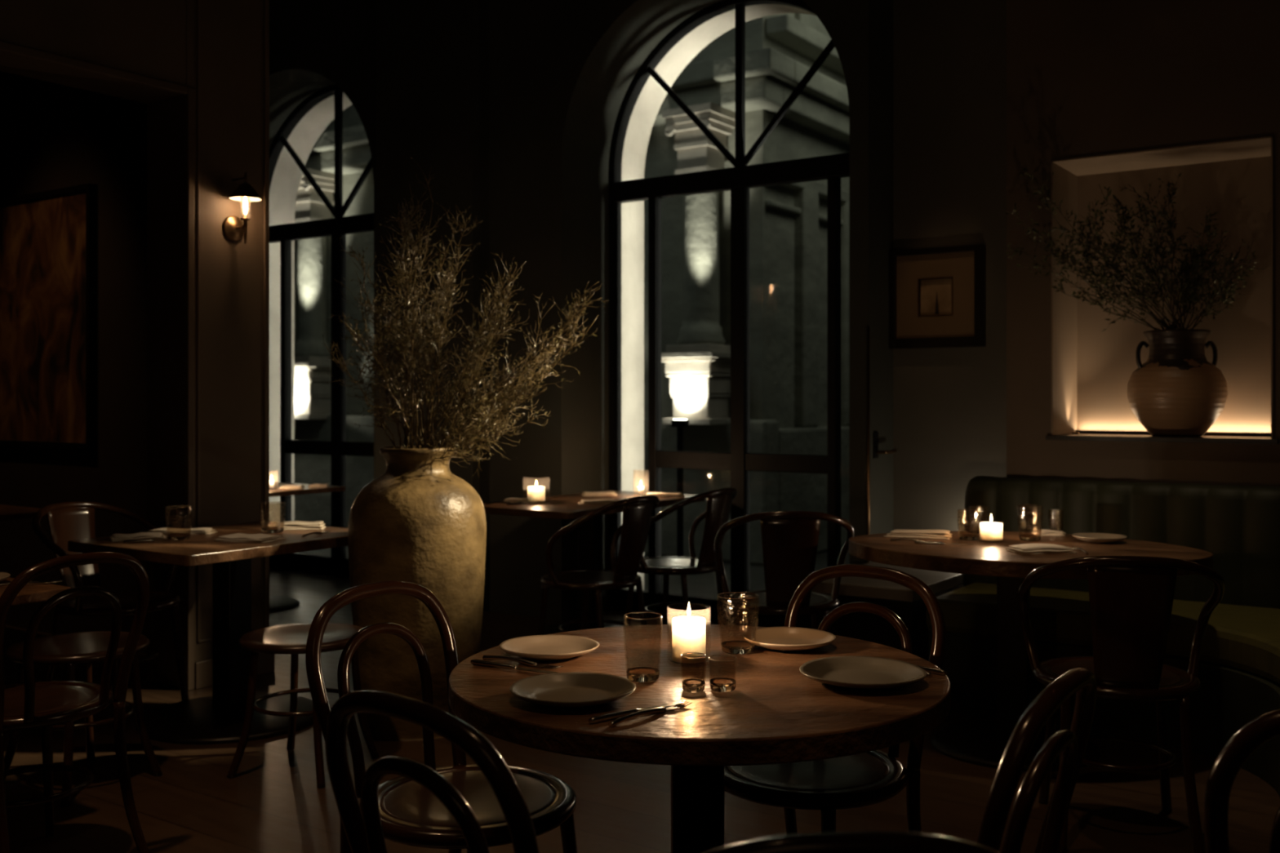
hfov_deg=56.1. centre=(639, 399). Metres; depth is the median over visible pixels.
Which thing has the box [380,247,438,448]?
branch
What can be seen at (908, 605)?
bench
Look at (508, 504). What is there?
knife
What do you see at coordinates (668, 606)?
glass
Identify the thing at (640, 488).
candle
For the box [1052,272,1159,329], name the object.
leafy branch
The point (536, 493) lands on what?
candle
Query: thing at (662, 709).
fork
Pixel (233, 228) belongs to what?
wall sconce
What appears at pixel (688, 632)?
candle
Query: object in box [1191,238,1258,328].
leafy branch
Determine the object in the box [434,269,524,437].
branch
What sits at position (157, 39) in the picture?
wall
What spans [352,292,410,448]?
branch
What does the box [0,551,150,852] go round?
bentwood chair
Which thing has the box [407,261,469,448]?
branch
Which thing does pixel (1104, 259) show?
leafy branch
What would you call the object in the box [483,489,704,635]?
table
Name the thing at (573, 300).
branch
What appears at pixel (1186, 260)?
leafy branch
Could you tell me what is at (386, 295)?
branch
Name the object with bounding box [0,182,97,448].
abstract painting
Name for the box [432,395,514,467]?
branch
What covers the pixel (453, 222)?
branch
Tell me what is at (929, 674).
fork
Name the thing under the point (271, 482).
candle
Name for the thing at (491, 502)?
fork
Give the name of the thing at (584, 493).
napkin
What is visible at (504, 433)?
branch
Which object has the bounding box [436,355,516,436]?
branch
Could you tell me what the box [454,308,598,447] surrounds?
branch
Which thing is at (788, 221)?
stone building
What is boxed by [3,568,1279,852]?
floor
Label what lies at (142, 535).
napkin
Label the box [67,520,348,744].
square table
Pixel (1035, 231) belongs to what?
leafy branch
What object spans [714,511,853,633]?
armchair
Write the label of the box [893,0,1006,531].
wall
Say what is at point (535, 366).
branch
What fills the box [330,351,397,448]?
branch
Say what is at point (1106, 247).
leafy branch
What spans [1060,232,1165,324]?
leafy branch
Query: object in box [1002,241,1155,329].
leafy branch
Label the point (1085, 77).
wall
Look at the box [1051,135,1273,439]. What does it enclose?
wall niche
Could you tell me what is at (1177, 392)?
vase
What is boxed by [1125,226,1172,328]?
leafy branch
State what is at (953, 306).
framed picture
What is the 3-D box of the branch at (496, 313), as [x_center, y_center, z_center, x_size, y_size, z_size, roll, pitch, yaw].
[-0.675,-0.078,4.714,0.416,0.680,0.186,0,0,35]
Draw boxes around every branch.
[321,332,408,448]
[326,274,404,448]
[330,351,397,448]
[338,311,425,448]
[339,236,410,448]
[339,312,421,444]
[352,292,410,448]
[355,348,422,448]
[356,263,423,434]
[357,293,425,448]
[363,200,435,448]
[372,305,431,448]
[373,271,432,448]
[375,211,429,444]
[376,275,424,444]
[379,200,444,444]
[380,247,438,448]
[381,200,446,438]
[384,182,443,448]
[386,201,463,448]
[387,224,426,448]
[393,157,450,445]
[398,258,463,445]
[403,288,456,445]
[404,203,483,448]
[405,235,472,448]
[405,255,460,444]
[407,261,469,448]
[408,202,471,448]
[413,289,501,440]
[417,289,503,444]
[418,310,515,446]
[423,394,506,453]
[426,261,515,443]
[426,302,528,447]
[427,380,510,448]
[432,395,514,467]
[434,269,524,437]
[434,277,505,444]
[434,281,601,446]
[435,283,607,448]
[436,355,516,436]
[437,301,587,444]
[438,276,522,448]
[439,252,525,448]
[440,294,520,437]
[440,320,596,448]
[441,293,559,448]
[448,288,599,446]
[450,374,546,448]
[450,392,551,460]
[452,417,519,476]
[453,285,594,443]
[453,327,573,445]
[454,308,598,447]
[1000,203,1170,328]
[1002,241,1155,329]
[1014,164,1169,327]
[1024,182,1168,329]
[1032,236,1153,332]
[1035,228,1171,329]
[1050,248,1161,322]
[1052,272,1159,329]
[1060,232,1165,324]
[1066,201,1174,328]
[1066,223,1179,328]
[1073,200,1163,329]
[1081,225,1164,329]
[1098,184,1182,328]
[1101,234,1168,328]
[1109,203,1178,328]
[1111,195,1180,328]
[1120,184,1185,328]
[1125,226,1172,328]
[1135,181,1191,320]
[1137,200,1182,329]
[1142,172,1186,327]
[1149,194,1196,328]
[1160,253,1202,328]
[1166,243,1204,326]
[1167,223,1230,328]
[1171,251,1239,328]
[1173,231,1235,328]
[1173,236,1213,328]
[1174,205,1218,325]
[1175,250,1206,324]
[1185,250,1266,328]
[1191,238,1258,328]
[1191,265,1246,328]
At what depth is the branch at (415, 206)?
4.79 m
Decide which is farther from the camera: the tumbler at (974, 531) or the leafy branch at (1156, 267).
the leafy branch at (1156, 267)
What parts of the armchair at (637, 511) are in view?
leg, leg, seat, seat frame, leg, rail, leg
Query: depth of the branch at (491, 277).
4.64 m
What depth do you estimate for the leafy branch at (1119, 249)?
5.20 m
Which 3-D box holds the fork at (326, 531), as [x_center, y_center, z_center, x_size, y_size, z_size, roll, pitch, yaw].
[-1.318,0.544,4.887,0.025,0.015,0.199,0,0,17]
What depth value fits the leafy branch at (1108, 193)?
5.21 m
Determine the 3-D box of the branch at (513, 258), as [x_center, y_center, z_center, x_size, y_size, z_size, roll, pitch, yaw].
[-0.638,-0.150,4.624,0.414,0.824,0.145,0,0,13]
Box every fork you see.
[0,579,63,586]
[301,530,331,537]
[482,655,563,669]
[484,502,522,504]
[608,700,692,728]
[889,538,925,541]
[926,671,932,677]
[1071,546,1088,555]
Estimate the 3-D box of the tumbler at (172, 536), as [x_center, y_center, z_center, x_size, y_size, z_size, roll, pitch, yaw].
[-1.821,0.485,4.736,0.103,0.129,0.102,0,0,18]
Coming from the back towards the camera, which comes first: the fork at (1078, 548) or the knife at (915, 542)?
the knife at (915, 542)
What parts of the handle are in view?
plate, lever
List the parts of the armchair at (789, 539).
leg, leg, seat, seat frame, leg, leg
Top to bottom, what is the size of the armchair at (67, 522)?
0.860 m
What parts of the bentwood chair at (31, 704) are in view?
leg, leg, seat, seat frame, leg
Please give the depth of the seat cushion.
4.67 m
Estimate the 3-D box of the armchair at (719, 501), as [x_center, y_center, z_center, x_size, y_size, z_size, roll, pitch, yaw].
[0.205,0.864,6.056,0.548,0.860,0.568,0,0,38]
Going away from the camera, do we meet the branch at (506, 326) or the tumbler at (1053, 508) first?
the branch at (506, 326)
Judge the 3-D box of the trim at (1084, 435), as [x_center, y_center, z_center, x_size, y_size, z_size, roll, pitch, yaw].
[2.324,0.162,5.303,0.926,0.036,0.430,0,0,35]
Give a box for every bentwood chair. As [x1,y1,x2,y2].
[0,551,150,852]
[305,580,577,852]
[324,689,538,852]
[704,831,1000,852]
[724,564,946,835]
[976,667,1097,852]
[1204,709,1279,852]
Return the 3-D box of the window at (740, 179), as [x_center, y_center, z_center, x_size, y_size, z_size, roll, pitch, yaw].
[0.579,-0.515,6.897,1.840,3.610,0.083,0,0,35]
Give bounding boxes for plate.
[0,572,10,581]
[499,634,599,661]
[509,672,635,707]
[742,626,835,651]
[799,656,927,689]
[1071,533,1127,543]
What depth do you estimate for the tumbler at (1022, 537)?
4.67 m
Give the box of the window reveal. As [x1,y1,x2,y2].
[269,4,816,590]
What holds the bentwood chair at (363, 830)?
on the floor
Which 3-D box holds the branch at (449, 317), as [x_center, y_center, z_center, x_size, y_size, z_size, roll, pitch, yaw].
[-0.813,-0.154,4.811,0.249,0.830,0.205,0,0,-33]
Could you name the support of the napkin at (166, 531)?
on the square table at (218, 718)
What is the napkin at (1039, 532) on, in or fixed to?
on the table at (979, 743)
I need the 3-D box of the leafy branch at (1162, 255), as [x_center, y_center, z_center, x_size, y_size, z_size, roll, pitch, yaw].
[2.296,-0.617,5.248,0.225,0.694,0.156,0,0,-11]
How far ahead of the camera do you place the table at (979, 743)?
4.40 m
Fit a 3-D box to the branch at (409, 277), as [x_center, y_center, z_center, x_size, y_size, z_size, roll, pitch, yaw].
[-0.883,-0.275,4.606,0.293,1.071,0.174,0,0,35]
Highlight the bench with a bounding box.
[811,561,963,661]
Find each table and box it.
[0,504,46,520]
[0,577,71,605]
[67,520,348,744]
[269,482,345,612]
[448,624,951,852]
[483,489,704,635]
[848,531,1213,771]
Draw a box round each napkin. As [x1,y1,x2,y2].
[109,532,166,542]
[148,527,217,534]
[213,533,285,542]
[276,520,325,530]
[278,484,305,488]
[307,483,329,487]
[503,497,537,502]
[577,498,616,504]
[581,491,617,496]
[644,492,684,497]
[883,528,952,539]
[1004,543,1076,555]
[1034,528,1066,535]
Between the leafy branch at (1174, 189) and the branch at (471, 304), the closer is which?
the branch at (471, 304)
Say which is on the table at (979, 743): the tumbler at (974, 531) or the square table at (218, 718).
the tumbler at (974, 531)
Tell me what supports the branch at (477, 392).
in the floor vase at (418, 522)
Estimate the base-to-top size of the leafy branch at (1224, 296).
0.310 m
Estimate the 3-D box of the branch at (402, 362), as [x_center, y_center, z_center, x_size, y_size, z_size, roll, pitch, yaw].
[-0.919,-0.221,4.776,0.145,0.964,0.312,0,0,-24]
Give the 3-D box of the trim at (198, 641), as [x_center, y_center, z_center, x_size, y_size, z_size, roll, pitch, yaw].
[-1.875,-0.610,5.521,0.013,3.400,0.375,0,0,35]
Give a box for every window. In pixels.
[269,84,373,577]
[608,0,848,628]
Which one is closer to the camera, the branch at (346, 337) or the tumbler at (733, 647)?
the tumbler at (733, 647)
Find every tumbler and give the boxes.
[164,505,192,540]
[259,502,285,533]
[622,612,662,682]
[680,652,706,693]
[708,654,737,692]
[716,591,759,654]
[956,509,980,540]
[968,505,990,533]
[1017,504,1043,541]
[1048,508,1063,531]
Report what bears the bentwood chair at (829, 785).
on the floor
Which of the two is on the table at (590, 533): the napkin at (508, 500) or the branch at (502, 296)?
the napkin at (508, 500)
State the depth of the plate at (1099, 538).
4.66 m
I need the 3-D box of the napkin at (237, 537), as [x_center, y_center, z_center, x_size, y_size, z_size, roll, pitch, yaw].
[-1.530,0.539,4.702,0.227,0.020,0.156,0,0,15]
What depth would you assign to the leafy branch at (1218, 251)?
5.25 m
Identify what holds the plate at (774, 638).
on the round table at (775, 713)
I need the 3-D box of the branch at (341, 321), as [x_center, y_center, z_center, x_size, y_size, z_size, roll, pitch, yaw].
[-0.978,-0.042,4.593,0.201,0.606,0.373,0,0,35]
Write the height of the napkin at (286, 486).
0.020 m
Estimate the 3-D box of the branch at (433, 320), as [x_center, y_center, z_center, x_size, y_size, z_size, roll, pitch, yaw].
[-0.834,-0.171,4.866,0.230,0.864,0.238,0,0,-28]
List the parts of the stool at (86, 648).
leg, leg, seat, leg, leg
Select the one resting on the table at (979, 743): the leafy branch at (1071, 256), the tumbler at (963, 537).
the tumbler at (963, 537)
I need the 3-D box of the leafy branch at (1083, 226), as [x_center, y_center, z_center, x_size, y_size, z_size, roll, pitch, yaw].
[2.146,-0.522,5.295,0.514,0.508,0.177,0,0,-14]
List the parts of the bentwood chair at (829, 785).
leg, seat, seat frame, leg, leg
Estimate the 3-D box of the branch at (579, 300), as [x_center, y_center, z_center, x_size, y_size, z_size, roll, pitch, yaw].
[-0.533,-0.096,4.670,0.782,0.716,0.250,0,0,10]
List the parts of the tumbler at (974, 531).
glass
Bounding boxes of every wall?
[0,0,269,688]
[0,71,146,653]
[269,0,893,621]
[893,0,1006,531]
[1006,0,1279,487]
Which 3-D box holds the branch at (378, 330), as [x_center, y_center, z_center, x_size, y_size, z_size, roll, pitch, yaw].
[-1.006,-0.096,4.783,0.175,0.715,0.356,0,0,-45]
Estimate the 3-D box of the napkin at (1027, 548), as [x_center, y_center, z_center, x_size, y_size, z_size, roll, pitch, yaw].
[1.448,0.537,4.334,0.216,0.026,0.138,0,0,-10]
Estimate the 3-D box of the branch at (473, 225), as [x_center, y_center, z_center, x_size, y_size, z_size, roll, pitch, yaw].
[-0.783,-0.255,4.723,0.327,1.030,0.185,0,0,-1]
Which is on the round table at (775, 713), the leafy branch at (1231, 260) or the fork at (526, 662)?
the fork at (526, 662)
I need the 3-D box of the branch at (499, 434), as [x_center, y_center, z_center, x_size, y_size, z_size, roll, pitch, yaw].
[-0.596,0.113,4.769,0.504,0.300,0.197,0,0,-17]
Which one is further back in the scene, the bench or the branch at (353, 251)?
the bench
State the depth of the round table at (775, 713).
2.18 m
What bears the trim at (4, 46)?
attached to the wall at (157, 39)
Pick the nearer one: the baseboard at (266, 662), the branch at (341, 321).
the branch at (341, 321)
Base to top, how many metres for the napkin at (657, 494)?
0.020 m
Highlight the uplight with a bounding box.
[671,418,688,556]
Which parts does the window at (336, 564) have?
door rail, door rail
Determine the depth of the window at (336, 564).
8.82 m
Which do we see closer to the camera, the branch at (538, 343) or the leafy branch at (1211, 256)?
the branch at (538, 343)
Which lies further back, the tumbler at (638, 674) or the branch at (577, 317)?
the branch at (577, 317)
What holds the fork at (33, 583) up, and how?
on the side table at (29, 593)
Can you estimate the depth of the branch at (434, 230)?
4.69 m
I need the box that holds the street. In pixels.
[299,546,848,598]
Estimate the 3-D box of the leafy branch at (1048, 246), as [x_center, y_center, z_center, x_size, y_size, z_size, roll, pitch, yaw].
[2.038,-0.498,5.296,0.613,0.460,0.182,0,0,-11]
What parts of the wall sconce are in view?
plate, lamp shade, candle stem, bulb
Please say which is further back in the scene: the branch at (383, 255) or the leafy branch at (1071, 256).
the leafy branch at (1071, 256)
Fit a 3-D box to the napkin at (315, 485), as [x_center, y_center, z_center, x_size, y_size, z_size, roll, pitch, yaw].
[-2.027,0.539,7.578,0.125,0.020,0.087,0,0,-5]
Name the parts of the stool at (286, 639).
leg, leg, seat, leg, leg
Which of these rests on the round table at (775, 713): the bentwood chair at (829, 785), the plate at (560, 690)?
the plate at (560, 690)
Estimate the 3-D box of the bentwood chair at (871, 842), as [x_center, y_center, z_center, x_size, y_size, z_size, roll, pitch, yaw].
[0.176,0.849,1.351,0.444,0.893,0.515,0,0,-4]
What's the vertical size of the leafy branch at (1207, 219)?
0.586 m
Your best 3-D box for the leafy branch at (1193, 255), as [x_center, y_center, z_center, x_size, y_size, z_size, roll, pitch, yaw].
[2.404,-0.471,5.284,0.177,0.403,0.112,0,0,-17]
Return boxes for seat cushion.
[926,582,1279,684]
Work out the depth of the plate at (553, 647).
2.62 m
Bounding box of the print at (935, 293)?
[920,278,951,315]
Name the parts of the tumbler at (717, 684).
glass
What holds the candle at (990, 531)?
in the glass
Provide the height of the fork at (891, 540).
0.015 m
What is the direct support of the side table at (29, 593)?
on the floor
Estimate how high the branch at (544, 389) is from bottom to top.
0.362 m
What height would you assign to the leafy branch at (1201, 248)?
0.428 m
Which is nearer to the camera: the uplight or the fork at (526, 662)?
the fork at (526, 662)
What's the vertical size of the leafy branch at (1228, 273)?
0.380 m
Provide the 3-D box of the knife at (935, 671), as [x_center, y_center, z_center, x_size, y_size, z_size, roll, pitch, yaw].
[0.532,0.544,2.466,0.217,0.012,0.017,0,0,43]
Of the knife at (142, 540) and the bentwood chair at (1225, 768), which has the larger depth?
the knife at (142, 540)
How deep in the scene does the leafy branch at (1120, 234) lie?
5.18 m
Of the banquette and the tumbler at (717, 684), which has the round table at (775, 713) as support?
the tumbler at (717, 684)
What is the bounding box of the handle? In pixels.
[873,431,896,457]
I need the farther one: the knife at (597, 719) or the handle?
the handle
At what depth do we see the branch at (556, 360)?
4.85 m
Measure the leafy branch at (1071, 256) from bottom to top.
0.481 m
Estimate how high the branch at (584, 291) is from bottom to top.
0.728 m
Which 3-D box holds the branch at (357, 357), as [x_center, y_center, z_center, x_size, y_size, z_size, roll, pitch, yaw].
[-0.990,0.026,4.777,0.237,0.470,0.292,0,0,35]
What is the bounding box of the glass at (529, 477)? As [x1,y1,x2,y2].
[524,477,550,502]
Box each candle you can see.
[269,475,274,489]
[527,481,545,502]
[638,481,643,495]
[671,603,706,663]
[979,514,1003,541]
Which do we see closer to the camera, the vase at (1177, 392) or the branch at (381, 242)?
the branch at (381, 242)
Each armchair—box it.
[31,501,188,728]
[537,494,659,635]
[625,487,737,626]
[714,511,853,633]
[1017,555,1225,852]
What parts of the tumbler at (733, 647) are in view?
glass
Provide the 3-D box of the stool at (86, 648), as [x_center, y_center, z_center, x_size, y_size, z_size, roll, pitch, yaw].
[-1.894,1.058,4.052,0.444,0.473,0.444,0,0,29]
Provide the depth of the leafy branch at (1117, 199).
5.19 m
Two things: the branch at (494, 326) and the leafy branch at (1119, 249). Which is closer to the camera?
the branch at (494, 326)
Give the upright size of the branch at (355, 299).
0.779 m
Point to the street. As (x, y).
(700, 584)
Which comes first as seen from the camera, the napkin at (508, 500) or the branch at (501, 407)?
the branch at (501, 407)
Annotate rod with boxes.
[867,326,869,563]
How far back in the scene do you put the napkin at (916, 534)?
4.78 m
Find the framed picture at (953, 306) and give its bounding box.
[888,244,986,349]
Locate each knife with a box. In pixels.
[123,539,183,543]
[470,659,558,673]
[506,502,541,505]
[587,700,684,724]
[914,541,973,545]
[916,665,947,675]
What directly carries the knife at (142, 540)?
on the square table at (218, 718)
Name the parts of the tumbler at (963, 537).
glass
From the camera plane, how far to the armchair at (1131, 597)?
3.40 m
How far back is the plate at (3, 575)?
3.62 m
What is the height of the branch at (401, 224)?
1.019 m
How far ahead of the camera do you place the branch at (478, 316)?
4.74 m
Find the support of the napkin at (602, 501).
on the table at (590, 533)
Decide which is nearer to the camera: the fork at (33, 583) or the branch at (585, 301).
the fork at (33, 583)
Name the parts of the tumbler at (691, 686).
glass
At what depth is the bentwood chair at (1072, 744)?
1.68 m
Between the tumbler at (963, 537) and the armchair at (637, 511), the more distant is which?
the armchair at (637, 511)
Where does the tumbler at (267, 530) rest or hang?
on the square table at (218, 718)
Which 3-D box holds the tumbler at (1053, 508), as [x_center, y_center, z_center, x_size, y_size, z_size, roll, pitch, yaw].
[1.699,0.499,4.902,0.061,0.101,0.061,0,0,35]
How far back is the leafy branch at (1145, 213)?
5.18 m
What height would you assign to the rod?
1.650 m
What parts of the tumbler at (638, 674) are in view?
glass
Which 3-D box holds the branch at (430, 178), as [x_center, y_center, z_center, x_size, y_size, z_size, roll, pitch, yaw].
[-0.879,-0.350,4.807,0.195,1.222,0.199,0,0,-32]
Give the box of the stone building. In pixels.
[294,13,848,565]
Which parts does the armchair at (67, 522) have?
leg, rail, leg, leg, seat, seat frame, leg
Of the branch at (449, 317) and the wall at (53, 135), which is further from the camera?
the wall at (53, 135)
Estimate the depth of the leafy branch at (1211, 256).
5.24 m
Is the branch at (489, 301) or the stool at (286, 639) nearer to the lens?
the stool at (286, 639)
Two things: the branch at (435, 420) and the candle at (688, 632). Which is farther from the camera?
the branch at (435, 420)
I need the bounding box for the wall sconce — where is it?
[222,171,262,244]
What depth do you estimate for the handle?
5.96 m
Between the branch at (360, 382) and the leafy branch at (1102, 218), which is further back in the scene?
the leafy branch at (1102, 218)
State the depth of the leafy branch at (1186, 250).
5.27 m
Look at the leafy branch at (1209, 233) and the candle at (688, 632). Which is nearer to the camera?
the candle at (688, 632)
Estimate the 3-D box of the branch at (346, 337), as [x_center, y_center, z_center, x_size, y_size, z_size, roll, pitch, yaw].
[-1.029,-0.046,4.816,0.315,0.614,0.220,0,0,-31]
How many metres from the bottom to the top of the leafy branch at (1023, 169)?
0.769 m
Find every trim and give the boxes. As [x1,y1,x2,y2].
[0,40,194,690]
[196,0,266,643]
[1045,430,1278,444]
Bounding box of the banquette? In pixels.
[926,475,1279,797]
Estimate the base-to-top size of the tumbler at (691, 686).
0.067 m
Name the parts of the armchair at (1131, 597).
leg, leg, seat, seat frame, rail, leg, leg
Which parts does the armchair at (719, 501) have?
leg, leg, seat, seat frame, leg, rail, leg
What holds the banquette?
on the floor
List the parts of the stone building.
cornice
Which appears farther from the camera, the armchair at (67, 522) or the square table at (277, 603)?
the square table at (277, 603)
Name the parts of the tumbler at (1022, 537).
glass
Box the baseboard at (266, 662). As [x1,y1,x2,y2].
[194,653,275,688]
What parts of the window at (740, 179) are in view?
door rail, door rail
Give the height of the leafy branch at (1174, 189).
0.726 m
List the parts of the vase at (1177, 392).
handle, handle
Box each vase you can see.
[347,445,486,740]
[1127,328,1227,436]
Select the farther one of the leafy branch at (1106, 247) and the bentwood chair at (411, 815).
the leafy branch at (1106, 247)
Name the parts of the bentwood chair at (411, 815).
leg, leg, seat, seat frame, leg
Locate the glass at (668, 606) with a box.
[666,606,711,665]
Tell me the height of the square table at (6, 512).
0.740 m
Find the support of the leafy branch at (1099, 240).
in the vase at (1177, 392)
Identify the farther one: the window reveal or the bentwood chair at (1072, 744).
the window reveal
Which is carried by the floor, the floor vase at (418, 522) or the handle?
the floor vase at (418, 522)
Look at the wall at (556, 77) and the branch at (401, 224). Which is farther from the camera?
the wall at (556, 77)
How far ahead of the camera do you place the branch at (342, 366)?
4.67 m
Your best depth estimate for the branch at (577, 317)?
4.81 m
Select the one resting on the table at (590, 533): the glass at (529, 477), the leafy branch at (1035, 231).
the glass at (529, 477)
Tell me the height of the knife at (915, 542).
0.012 m
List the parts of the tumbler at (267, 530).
glass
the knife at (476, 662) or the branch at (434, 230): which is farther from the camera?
the branch at (434, 230)
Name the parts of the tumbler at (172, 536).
glass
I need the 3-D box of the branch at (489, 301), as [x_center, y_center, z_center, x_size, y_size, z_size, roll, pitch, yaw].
[-0.690,-0.109,4.749,0.328,0.741,0.245,0,0,1]
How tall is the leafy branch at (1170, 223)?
0.637 m
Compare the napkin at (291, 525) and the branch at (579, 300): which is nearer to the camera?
the branch at (579, 300)
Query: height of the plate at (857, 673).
0.024 m
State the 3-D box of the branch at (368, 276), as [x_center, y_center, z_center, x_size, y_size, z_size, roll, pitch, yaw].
[-1.004,-0.145,4.779,0.284,0.813,0.236,0,0,35]
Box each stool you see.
[4,631,162,806]
[226,622,378,788]
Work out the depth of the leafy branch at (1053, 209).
5.26 m
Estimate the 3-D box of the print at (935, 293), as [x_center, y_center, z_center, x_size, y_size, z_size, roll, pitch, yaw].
[1.490,-0.515,6.017,0.170,0.180,0.010,0,0,35]

